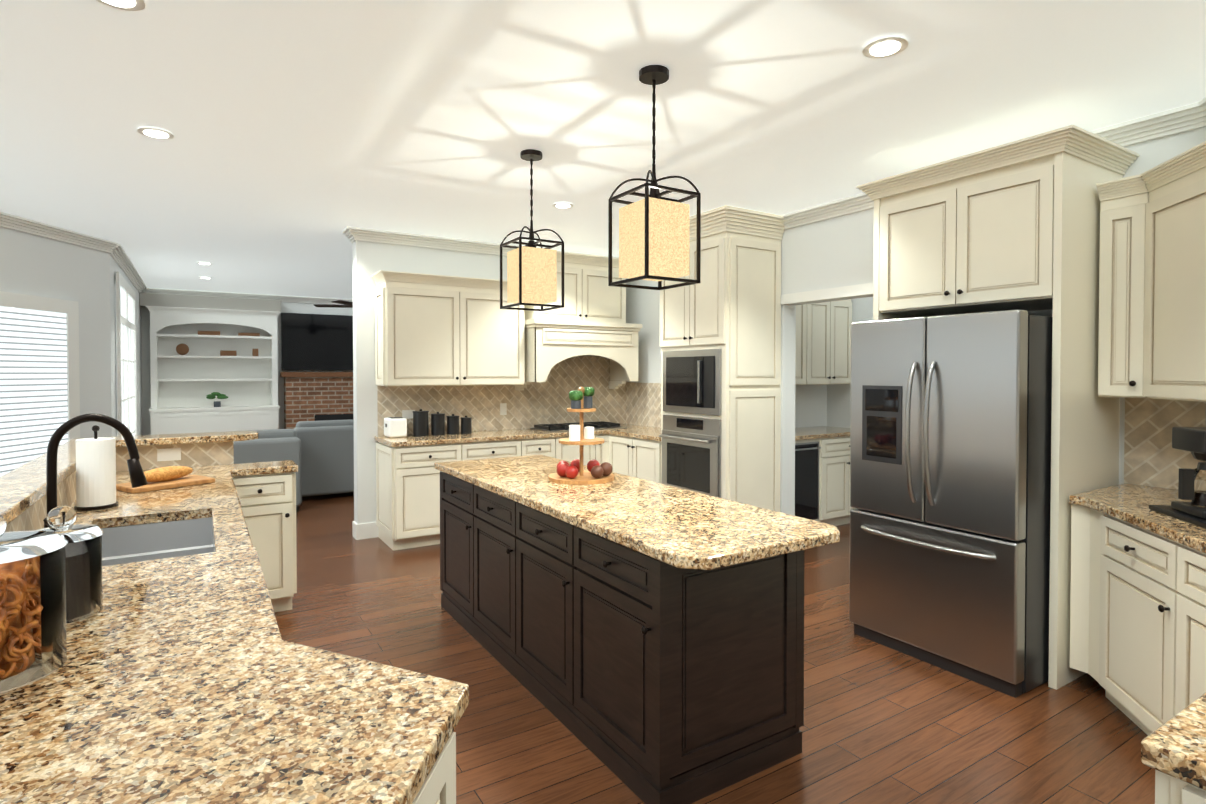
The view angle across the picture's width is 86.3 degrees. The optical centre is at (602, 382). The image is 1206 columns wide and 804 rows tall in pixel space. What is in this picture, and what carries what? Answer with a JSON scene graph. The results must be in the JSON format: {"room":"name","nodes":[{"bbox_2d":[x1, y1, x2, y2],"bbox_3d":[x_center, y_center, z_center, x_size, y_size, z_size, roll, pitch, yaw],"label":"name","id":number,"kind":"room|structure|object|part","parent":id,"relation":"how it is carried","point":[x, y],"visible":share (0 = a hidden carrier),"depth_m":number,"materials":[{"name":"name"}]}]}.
{"room":"kitchen","nodes":[
{"label":"kitchen","id":0,"kind":"room"},
{"bbox_2d":[0,227,111,437],"bbox_3d":[-4.973,0.060,3.168,0.150,2.800,6.499,0,1,0],"label":"wall","id":1,"kind":"structure","parent":0,"point":[35,265],"depth_m":6.05,"materials":[{"name":"white paint"}]},
{"bbox_2d":[0,291,79,440],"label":"window","id":2,"kind":"structure","parent":1,"relation":"in","point":[69,308],"depth_m":5.87,"materials":[{"name":"white"}]},
{"bbox_2d":[0,306,67,476],"bbox_3d":[-4.888,0.171,4.970,0.008,1.580,1.800,0,1,0],"label":"window blinds","id":3,"kind":"object","parent":2,"relation":"attached to","point":[33,386],"visible":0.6,"depth_m":5.49,"materials":[{"name":"white plastic"}]},
{"bbox_2d":[0,98,1205,539],"bbox_3d":[-2.031,-0.008,7.355,8.907,2.801,13.587,0,1,-11],"label":"crown molding","id":4,"kind":"structure","parent":1,"relation":"attached to","point":[1168,122],"depth_m":5.72,"materials":[{"name":"white wood"}]},
{"bbox_2d":[109,253,141,435],"bbox_3d":[-6.030,-0.019,8.064,0.150,2.800,3.980,-1,1,-32],"label":"wall","id":5,"kind":"structure","parent":0,"point":[114,267],"depth_m":6.83,"materials":[{"name":"white paint"}]},
{"bbox_2d":[116,272,136,435],"bbox_3d":[-5.646,0.103,7.645,0.030,2.570,2.040,-1,1,-32],"label":"window","id":6,"kind":"structure","parent":5,"relation":"in","point":[121,283],"depth_m":7.50,"materials":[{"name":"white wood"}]},
{"bbox_2d":[141,302,352,434],"bbox_3d":[-3.005,-0.089,12.396,9.880,2.800,0.150,-1,1,-32],"label":"wall","id":7,"kind":"structure","parent":0,"point":[295,307],"depth_m":10.78,"materials":[{"name":"white paint"}]},
{"bbox_2d":[281,313,352,369],"bbox_3d":[-4.637,-0.700,11.216,1.750,0.960,0.090,-1,1,-32],"label":"wall-mounted tv","id":8,"kind":"object","parent":7,"relation":"attached to","point":[316,342],"visible":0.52,"depth_m":11.00,"materials":[{"name":"black plastic"}]},
{"bbox_2d":[352,240,506,523],"bbox_3d":[1.035,-0.017,7.930,7.780,2.800,0.150,-1,1,-32],"label":"wall","id":9,"kind":"structure","parent":0,"point":[370,259],"depth_m":5.87,"materials":[{"name":"white paint"}]},
{"bbox_2d":[402,410,414,418],"bbox_3d":[-1.823,0.294,6.036,0.120,0.080,0.004,-1,1,-32],"label":"electrical outlet plate","id":10,"kind":"object","parent":9,"relation":"attached to","point":[408,414],"depth_m":6.03,"materials":[{"name":"white plastic"}]},
{"bbox_2d":[375,274,466,389],"bbox_3d":[-1.678,-0.446,5.921,0.739,0.943,0.351,-1,1,-32],"label":"upper cabinet","id":11,"kind":"object","parent":9,"relation":"attached to","point":[449,345],"depth_m":5.77,"materials":[{"name":"beige wood"}]},
{"bbox_2d":[467,282,524,385],"bbox_3d":[-1.159,-0.451,6.246,0.719,0.943,0.351,-1,1,-32],"label":"upper cabinet","id":12,"kind":"object","parent":9,"relation":"attached to","point":[495,335],"depth_m":6.12,"materials":[{"name":"beige wood"}]},
{"bbox_2d":[377,355,625,435],"bbox_3d":[-0.901,-0.071,6.617,2.746,1.090,0.011,-1,1,-32],"label":"backsplash","id":13,"kind":"structure","parent":9,"relation":"attached to","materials":[{"name":"tile"}]},
{"bbox_2d":[500,403,506,414],"bbox_3d":[-1.014,0.265,6.543,0.070,0.120,0.004,-1,1,-32],"label":"electrical outlet plate","id":14,"kind":"object","parent":9,"relation":"attached to","point":[503,406],"depth_m":6.54,"materials":[{"name":"white plastic"}]},
{"bbox_2d":[524,255,626,326],"bbox_3d":[-0.310,-0.939,6.765,1.100,0.631,0.361,-1,1,-32],"label":"upper cabinet","id":15,"kind":"object","parent":9,"relation":"attached to","point":[589,318],"depth_m":6.62,"materials":[{"name":"beige wood"}]},
{"bbox_2d":[0,0,1205,298],"bbox_3d":[-1.257,-1.416,4.765,15.000,0.100,16.200,-1,1,-32],"label":"ceiling","id":16,"kind":"structure","parent":0,"point":[306,132],"depth_m":3.12,"materials":[{"name":"white paint"}]},
{"bbox_2d":[95,0,145,10],"bbox_3d":[-1.659,-1.315,2.189,0.168,0.014,0.168,-1,1,-41],"label":"recessed light","id":17,"kind":"object","parent":16,"relation":"in","point":[126,5],"depth_m":2.22,"materials":[{"name":"white"}]},
{"bbox_2d":[137,127,174,139],"bbox_3d":[-2.391,-1.335,3.442,0.168,0.014,0.168,-1,1,-41],"label":"recessed light","id":18,"kind":"object","parent":16,"relation":"in","point":[152,132],"depth_m":3.42,"materials":[{"name":"white"}]},
{"bbox_2d":[197,262,212,264],"bbox_3d":[-4.669,-1.402,7.537,0.168,0.014,0.168,0,1,13],"label":"recessed light","id":19,"kind":"object","parent":16,"relation":"in","point":[204,263],"depth_m":7.50,"materials":[{"name":"white"}]},
{"bbox_2d":[313,300,352,307],"bbox_3d":[-3.325,-1.184,9.050,1.321,0.498,1.313,-1,1,-32],"label":"ceiling fan","id":20,"kind":"object","parent":16,"relation":"hanging from","point":[347,304],"visible":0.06,"depth_m":8.91,"materials":[{"name":"black metal"}]},
{"bbox_2d":[500,149,563,310],"bbox_3d":[-0.419,-0.894,3.776,0.282,0.908,0.282,-1,1,-32],"label":"pendant lamp","id":21,"kind":"object","parent":16,"relation":"hanging from","point":[531,274],"visible":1,"depth_m":3.72,"materials":[{"name":"beige fabric"}]},
{"bbox_3d":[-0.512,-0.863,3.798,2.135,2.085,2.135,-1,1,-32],"label":"arm","id":22,"kind":"part","parent":21,"relation":"part of"},
{"bbox_3d":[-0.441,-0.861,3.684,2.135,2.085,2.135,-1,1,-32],"label":"arm","id":23,"kind":"part","parent":21,"relation":"part of"},
{"bbox_3d":[-0.419,-1.117,3.773,0.016,0.395,0.016,-1,1,-32],"label":"chain","id":24,"kind":"part","parent":21,"relation":"part of","materials":[{"name":"black metal"}]},
{"bbox_3d":[-0.419,-0.625,3.781,0.216,0.300,0.216,-1,1,-32],"label":"lamp shade","id":25,"kind":"part","parent":21,"relation":"part of","materials":[{"name":"fabric"}]},
{"bbox_3d":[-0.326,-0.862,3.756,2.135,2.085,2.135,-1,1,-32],"label":"arm","id":26,"kind":"part","parent":21,"relation":"part of"},
{"bbox_2d":[552,202,573,208],"bbox_3d":[-0.306,-1.359,4.925,0.168,0.014,0.168,-1,1,-41],"label":"recessed light","id":27,"kind":"object","parent":16,"relation":"in","point":[562,205],"depth_m":4.90,"materials":[{"name":"white"}]},
{"bbox_2d":[608,65,700,289],"bbox_3d":[0.218,-0.877,2.760,0.282,0.908,0.282,-1,1,-32],"label":"pendant lamp","id":28,"kind":"object","parent":16,"relation":"hanging from","point":[654,225],"visible":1,"depth_m":2.70,"materials":[{"name":"black metal"}]},
{"bbox_3d":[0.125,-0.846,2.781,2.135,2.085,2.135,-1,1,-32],"label":"arm","id":29,"kind":"part","parent":28,"relation":"part of"},
{"bbox_3d":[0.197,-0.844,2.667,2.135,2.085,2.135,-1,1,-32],"label":"arm","id":30,"kind":"part","parent":28,"relation":"part of"},
{"bbox_3d":[0.218,-1.101,2.756,0.016,0.395,0.016,-1,1,-32],"label":"chain","id":31,"kind":"part","parent":28,"relation":"part of","materials":[{"name":"black metal"}]},
{"bbox_3d":[0.218,-0.608,2.764,0.216,0.300,0.216,-1,1,-32],"label":"lamp shade","id":32,"kind":"part","parent":28,"relation":"part of","materials":[{"name":"fabric"}]},
{"bbox_3d":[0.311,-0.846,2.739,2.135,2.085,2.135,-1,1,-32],"label":"arm","id":33,"kind":"part","parent":28,"relation":"part of"},
{"bbox_2d":[862,36,908,58],"bbox_3d":[1.111,-1.321,2.533,0.168,0.014,0.168,0,1,-23],"label":"recessed light","id":34,"kind":"object","parent":16,"relation":"in","point":[885,47],"depth_m":2.52,"materials":[{"name":"white"}]},
{"bbox_2d":[274,492,1154,803],"bbox_3d":[-1.257,1.484,4.812,15.000,0.100,16.200,-1,1,-32],"label":"floor","id":35,"kind":"structure","parent":0,"point":[882,724],"depth_m":2.83,"materials":[{"name":"brown wood"}]},
{"bbox_2d":[139,293,280,434],"bbox_3d":[-6.094,0.001,10.092,1.885,2.695,0.467,-1,1,-32],"label":"built-in shelves","id":36,"kind":"object","parent":35,"relation":"on","point":[213,364],"visible":0.92,"depth_m":10.12,"materials":[{"name":"white wood"}]},
{"bbox_2d":[206,392,227,398],"bbox_3d":[-6.056,0.198,10.104,0.301,0.110,0.158,-1,1,-32],"label":"plant","id":37,"kind":"object","parent":36,"relation":"on","point":[210,396],"depth_m":10.06,"materials":[{"name":"green plant"}]},
{"bbox_2d":[214,401,220,406],"bbox_3d":[-6.060,0.333,10.104,0.095,0.089,0.100,-1,1,-32],"label":"pot","id":38,"kind":"object","parent":36,"relation":"on","point":[216,403],"depth_m":10.06,"materials":[{"name":"grey"}]},
{"bbox_2d":[0,431,468,803],"bbox_3d":[-1.383,0.921,1.880,1.429,1.120,5.304,0,1,-26],"label":"countertop","id":39,"kind":"structure","parent":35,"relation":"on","point":[185,673],"depth_m":1.20,"materials":[{"name":"beige stone"}]},
{"bbox_2d":[0,515,67,693],"bbox_3d":[-1.178,0.404,1.232,0.238,0.313,0.238,-1,1,-32],"label":"jar","id":40,"kind":"object","parent":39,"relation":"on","point":[33,630],"visible":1,"depth_m":1.21,"materials":[{"name":"clear glass"}]},
{"bbox_3d":[-1.178,0.286,1.230,0.238,0.077,0.238,-1,1,-32],"label":"lid","id":41,"kind":"part","parent":40,"relation":"part of","materials":[{"name":"silver metal"}]},
{"bbox_2d":[34,505,103,622],"bbox_3d":[-1.293,0.424,1.538,0.158,0.263,0.158,-1,1,-32],"label":"jar","id":42,"kind":"object","parent":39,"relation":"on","point":[84,597],"visible":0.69,"depth_m":1.52,"materials":[{"name":"clear glass"}]},
{"bbox_3d":[-1.293,0.331,1.537,0.158,0.077,0.158,-1,1,-32],"label":"lid","id":43,"kind":"part","parent":42,"relation":"part of","materials":[{"name":"silver metal"}]},
{"bbox_3d":[-1.293,0.463,1.539,0.150,0.185,0.150,-1,1,-32],"label":"glass","id":44,"kind":"part","parent":42,"relation":"part of","materials":[{"name":"clear glass"}]},
{"bbox_2d":[43,413,147,527],"bbox_3d":[-1.743,0.325,2.201,0.298,0.439,0.142,-1,1,-32],"label":"faucet","id":45,"kind":"object","parent":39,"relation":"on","point":[137,475],"visible":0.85,"depth_m":2.20,"materials":[{"name":"black metal"}]},
{"bbox_2d":[74,425,117,510],"bbox_3d":[-2.185,0.359,2.772,0.150,0.354,0.150,-1,1,-32],"label":"paper towel holder","id":46,"kind":"object","parent":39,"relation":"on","point":[95,473],"visible":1,"depth_m":2.72,"materials":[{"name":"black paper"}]},
{"bbox_2d":[116,466,214,493],"bbox_3d":[-2.240,0.478,3.295,0.220,0.098,0.380,1,1,33],"label":"cutting board","id":47,"kind":"object","parent":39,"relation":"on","point":[168,477],"visible":0.88,"depth_m":3.25,"materials":[{"name":"brown wood"}]},
{"bbox_2d":[157,448,180,460],"bbox_3d":[-2.640,0.436,3.915,0.120,0.075,0.005,-1,1,-32],"label":"electrical outlet plate","id":48,"kind":"object","parent":39,"relation":"attached to","point":[170,454],"depth_m":3.91,"materials":[{"name":"white plastic"}]},
{"bbox_2d":[233,419,353,511],"bbox_3d":[-2.875,0.920,8.139,3.700,0.920,1.570,-1,1,-32],"label":"sofa","id":49,"kind":"object","parent":35,"relation":"on","point":[320,454],"visible":0.21,"depth_m":7.54,"materials":[{"name":"grey fabric"}]},
{"bbox_2d":[280,372,353,428],"bbox_3d":[-4.541,0.571,11.140,1.850,1.520,0.356,-1,1,-32],"label":"fireplace","id":50,"kind":"object","parent":35,"relation":"on","point":[314,396],"visible":0.43,"depth_m":10.82,"materials":[{"name":"brick"}]},
{"bbox_2d":[376,442,470,550],"bbox_3d":[-1.640,0.973,5.806,0.658,0.890,0.626,-1,1,-32],"label":"base cabinet","id":51,"kind":"object","parent":35,"relation":"on","point":[407,479],"depth_m":5.51,"materials":[{"name":"beige wood"}]},
{"bbox_2d":[375,422,642,445],"bbox_3d":[-0.747,0.499,6.353,2.776,0.040,0.636,-1,1,-32],"label":"countertop","id":52,"kind":"structure","parent":51,"relation":"on","point":[476,435],"depth_m":5.95,"materials":[{"name":"beige stone"}]},
{"bbox_2d":[384,417,406,437],"bbox_3d":[-1.885,0.399,5.830,0.165,0.174,0.220,-1,1,-32],"label":"toaster","id":53,"kind":"object","parent":52,"relation":"on","point":[395,427],"visible":1,"depth_m":5.75,"materials":[{"name":"white plastic"}]},
{"bbox_2d":[413,409,432,435],"bbox_3d":[-1.674,0.362,5.913,0.142,0.245,0.142,-1,1,-41],"label":"canister","id":54,"kind":"object","parent":52,"relation":"on","point":[420,423],"depth_m":5.86,"materials":[{"name":"black plastic"}]},
{"bbox_2d":[433,412,448,434],"bbox_3d":[-1.539,0.376,5.999,0.130,0.215,0.130,-1,1,-41],"label":"canister","id":55,"kind":"object","parent":52,"relation":"on","point":[438,418],"depth_m":5.95,"materials":[{"name":"black plastic"}]},
{"bbox_2d":[449,414,462,434],"bbox_3d":[-1.416,0.388,6.076,0.119,0.190,0.119,-1,1,-41],"label":"canister","id":56,"kind":"object","parent":52,"relation":"on","point":[453,419],"depth_m":6.03,"materials":[{"name":"black plastic"}]},
{"bbox_2d":[463,415,471,433],"bbox_3d":[-1.307,0.397,6.145,0.107,0.170,0.107,-1,1,-41],"label":"canister","id":57,"kind":"object","parent":52,"relation":"on","point":[467,421],"depth_m":6.10,"materials":[{"name":"black plastic"}]},
{"bbox_2d":[530,421,626,431],"bbox_3d":[-0.249,0.450,6.690,0.900,0.044,0.460,-1,1,-32],"label":"cooktop","id":58,"kind":"object","parent":52,"relation":"in","point":[563,427],"visible":0.75,"depth_m":6.62,"materials":[{"name":"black metal"}]},
{"bbox_2d":[471,438,522,459],"bbox_3d":[-1.195,0.968,6.085,0.636,0.890,0.626,-1,1,-32],"label":"base cabinet","id":59,"kind":"object","parent":35,"relation":"on","point":[494,447],"depth_m":5.86,"materials":[{"name":"beige wood"}]},
{"bbox_2d":[523,438,554,457],"bbox_3d":[-0.773,0.964,6.349,0.483,0.890,0.626,-1,1,-32],"label":"base cabinet","id":60,"kind":"object","parent":35,"relation":"on","point":[531,446],"depth_m":6.09,"materials":[{"name":"beige wood"}]},
{"bbox_2d":[555,434,610,465],"bbox_3d":[-0.228,0.959,6.664,0.901,0.890,0.671,-1,1,-32],"label":"base cabinet","id":61,"kind":"object","parent":35,"relation":"on","point":[601,453],"depth_m":6.37,"materials":[{"name":"beige wood"}]},
{"bbox_2d":[607,426,660,441],"bbox_3d":[0.550,0.500,6.297,0.637,0.040,0.833,-1,1,-32],"label":"countertop","id":62,"kind":"structure","parent":61,"relation":"on","point":[648,431],"depth_m":6.32,"materials":[{"name":"beige stone"}]},
{"bbox_2d":[434,467,804,803],"bbox_3d":[-0.142,1.012,3.343,0.748,0.890,2.344,-1,1,-32],"label":"kitchen island","id":63,"kind":"object","parent":35,"relation":"on","point":[642,640],"depth_m":2.46,"materials":[{"name":"black wood"}]},
{"bbox_2d":[434,455,839,574],"bbox_3d":[-0.083,0.549,3.273,0.770,0.040,2.570,-1,1,-32],"label":"island countertop","id":64,"kind":"structure","parent":63,"relation":"on","point":[695,533],"depth_m":2.60,"materials":[{"name":"beige stone"}]},
{"bbox_2d":[548,386,613,484],"bbox_3d":[-0.117,0.271,3.501,0.360,0.505,0.360,-1,1,-32],"label":"tiered tray","id":65,"kind":"object","parent":64,"relation":"on","point":[573,472],"visible":1,"depth_m":3.45,"materials":[{"name":"brown wood"}]},
{"bbox_2d":[659,205,784,511],"bbox_3d":[0.962,0.025,5.554,0.718,2.794,1.000,-1,1,-32],"label":"tall cabinet","id":66,"kind":"object","parent":35,"relation":"on","point":[720,341],"visible":0.65,"depth_m":5.23,"materials":[{"name":"beige wood"}]},
{"bbox_2d":[659,349,721,497],"bbox_3d":[0.701,0.359,5.396,0.102,1.270,0.740,-1,1,-32],"label":"wall oven","id":67,"kind":"object","parent":66,"relation":"in","point":[691,435],"depth_m":5.36,"materials":[{"name":"silver metal"}]},
{"bbox_2d":[795,435,826,522],"bbox_3d":[1.677,0.966,6.206,0.661,0.890,0.621,-1,1,-32],"label":"base cabinet","id":68,"kind":"object","parent":35,"relation":"on","point":[822,453],"depth_m":6.03,"materials":[{"name":"beige"}]},
{"bbox_3d":[1.819,0.921,5.922,0.540,0.730,0.048,-1,1,-32],"label":"winecooler frame","id":69,"kind":"part","parent":68,"relation":"part of","materials":[{"name":"silver metal"}]},
{"bbox_2d":[795,427,850,438],"bbox_3d":[1.983,0.498,6.387,1.420,0.040,0.635,-1,1,-32],"label":"countertop","id":70,"kind":"structure","parent":68,"relation":"on","point":[801,432],"depth_m":6.27,"materials":[{"name":"beige stone"}]},
{"bbox_2d":[827,435,854,525],"bbox_3d":[2.226,0.961,6.549,0.845,0.890,0.621,-1,1,-32],"label":"base cabinet","id":71,"kind":"object","parent":35,"relation":"on","point":[838,446],"depth_m":6.22,"materials":[{"name":"beige wood"}]},
{"bbox_2d":[849,310,1052,697],"bbox_3d":[1.994,0.554,3.536,0.951,1.800,0.902,-1,1,-32],"label":"refrigerator","id":72,"kind":"object","parent":35,"relation":"on","point":[950,465],"visible":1,"depth_m":3.19,"materials":[{"name":"grey metal"}]},
{"bbox_3d":[1.525,0.219,3.526,0.002,0.370,0.200,-1,1,-32],"label":"dispenser panel","id":73,"kind":"part","parent":72,"relation":"part of","materials":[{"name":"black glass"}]},
{"bbox_3d":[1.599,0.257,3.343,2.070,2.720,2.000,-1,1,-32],"label":"handle","id":74,"kind":"part","parent":72,"relation":"part of","materials":[{"name":"silver metal"}]},
{"bbox_3d":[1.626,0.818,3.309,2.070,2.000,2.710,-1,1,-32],"label":"handle","id":75,"kind":"part","parent":72,"relation":"part of","materials":[{"name":"silver metal"}]},
{"bbox_3d":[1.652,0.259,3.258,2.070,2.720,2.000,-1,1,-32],"label":"handle","id":76,"kind":"part","parent":72,"relation":"part of","materials":[{"name":"silver metal"}]},
{"bbox_2d":[856,124,1139,689],"bbox_3d":[2.151,0.133,3.628,0.749,2.640,1.140,-1,1,-32],"label":"tall cabinet","id":77,"kind":"object","parent":35,"relation":"on","point":[1014,225],"visible":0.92,"depth_m":3.22,"materials":[{"name":"beige wood"}]},
{"bbox_2d":[1069,493,1205,784],"bbox_3d":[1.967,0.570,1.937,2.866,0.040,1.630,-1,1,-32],"label":"base cabinet","id":78,"kind":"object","parent":35,"relation":"on","point":[1138,604],"depth_m":2.53,"materials":[{"name":"beige wood"}]},
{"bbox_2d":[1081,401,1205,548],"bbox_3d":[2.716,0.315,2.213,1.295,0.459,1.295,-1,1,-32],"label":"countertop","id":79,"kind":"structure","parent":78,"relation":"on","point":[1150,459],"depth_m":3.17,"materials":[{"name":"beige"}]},
{"bbox_2d":[1149,505,1205,527],"bbox_3d":[2.441,0.530,2.512,0.506,0.020,0.506,-1,1,-32],"label":"tray","id":80,"kind":"object","parent":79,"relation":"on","point":[1182,514],"depth_m":2.55,"materials":[{"name":"black plastic"}]},
{"bbox_2d":[1149,427,1205,527],"bbox_3d":[2.441,0.360,2.509,0.340,0.360,0.380,0,1,13],"label":"coffee maker","id":81,"kind":"object","parent":78,"relation":"on","point":[1192,482],"visible":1,"depth_m":2.53,"materials":[{"name":"black plastic"}]},
{"bbox_3d":[2.368,0.387,2.526,0.136,0.145,0.136,-1,1,-32],"label":"handle","id":82,"kind":"part","parent":81,"relation":"part of","materials":[{"name":"black plastic"}]},
{"bbox_2d":[1141,757,1205,803],"bbox_3d":[1.290,1.052,0.926,0.619,0.890,0.621,-1,1,-32],"label":"base cabinet","id":83,"kind":"object","parent":35,"relation":"on","point":[1171,787],"depth_m":1.00,"materials":[{"name":"beige wood"}]},
{"bbox_2d":[795,385,826,427],"bbox_3d":[1.759,0.003,6.708,1.550,2.800,0.150,-1,1,-32],"label":"wall","id":84,"kind":"structure","parent":0,"point":[810,405],"depth_m":6.92,"materials":[{"name":"white paint"}]},
{"bbox_2d":[795,303,814,384],"bbox_3d":[1.648,-0.447,6.324,0.761,0.933,0.351,-1,1,-32],"label":"upper cabinet","id":85,"kind":"object","parent":84,"relation":"attached to","point":[805,314],"depth_m":6.33,"materials":[{"name":"beige wood"}]},
{"bbox_2d":[815,299,851,384],"bbox_3d":[2.189,-0.453,6.663,0.761,0.933,0.351,-1,1,-32],"label":"upper cabinet","id":86,"kind":"object","parent":84,"relation":"attached to","point":[833,319],"depth_m":6.56,"materials":[{"name":"beige wood"}]},
{"bbox_2d":[827,297,872,427],"bbox_3d":[3.342,0.018,5.783,0.150,2.800,3.400,-1,1,-32],"label":"wall","id":87,"kind":"structure","parent":0,"point":[838,405],"depth_m":6.86,"materials":[{"name":"white paint"}]},
{"bbox_2d":[626,127,1205,515],"bbox_3d":[1.659,0.026,5.268,0.150,2.800,5.026,-1,1,-32],"label":"wall","id":88,"kind":"structure","parent":0,"point":[835,252],"depth_m":5.16,"materials":[{"name":"white paint"}]},
{"bbox_2d":[626,382,660,427],"bbox_3d":[0.650,0.238,6.724,0.011,0.470,1.459,-1,1,-32],"label":"backsplash","id":89,"kind":"structure","parent":88,"relation":"attached to","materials":[{"name":"tile"}]},
{"bbox_2d":[780,283,872,304],"bbox_3d":[1.845,0.353,4.821,0.015,2.160,1.350,-1,1,-32],"label":"door frame","id":90,"kind":"structure","parent":88,"relation":"attached to","point":[841,292],"depth_m":4.96,"materials":[{"name":"white wood"}]},
{"bbox_2d":[1096,141,1205,404],"bbox_3d":[2.581,-0.415,2.437,1.093,0.993,1.141,-1,1,-32],"label":"upper cabinet","id":91,"kind":"object","parent":88,"relation":"attached to","point":[1152,345],"depth_m":2.96,"materials":[{"name":"beige wood"}]},
{"bbox_2d":[1124,398,1205,488],"bbox_3d":[2.829,0.298,3.248,0.011,0.459,0.318,-1,1,-32],"label":"backsplash","id":92,"kind":"structure","parent":88,"relation":"attached to","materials":[{"name":"tile"}]}
]}

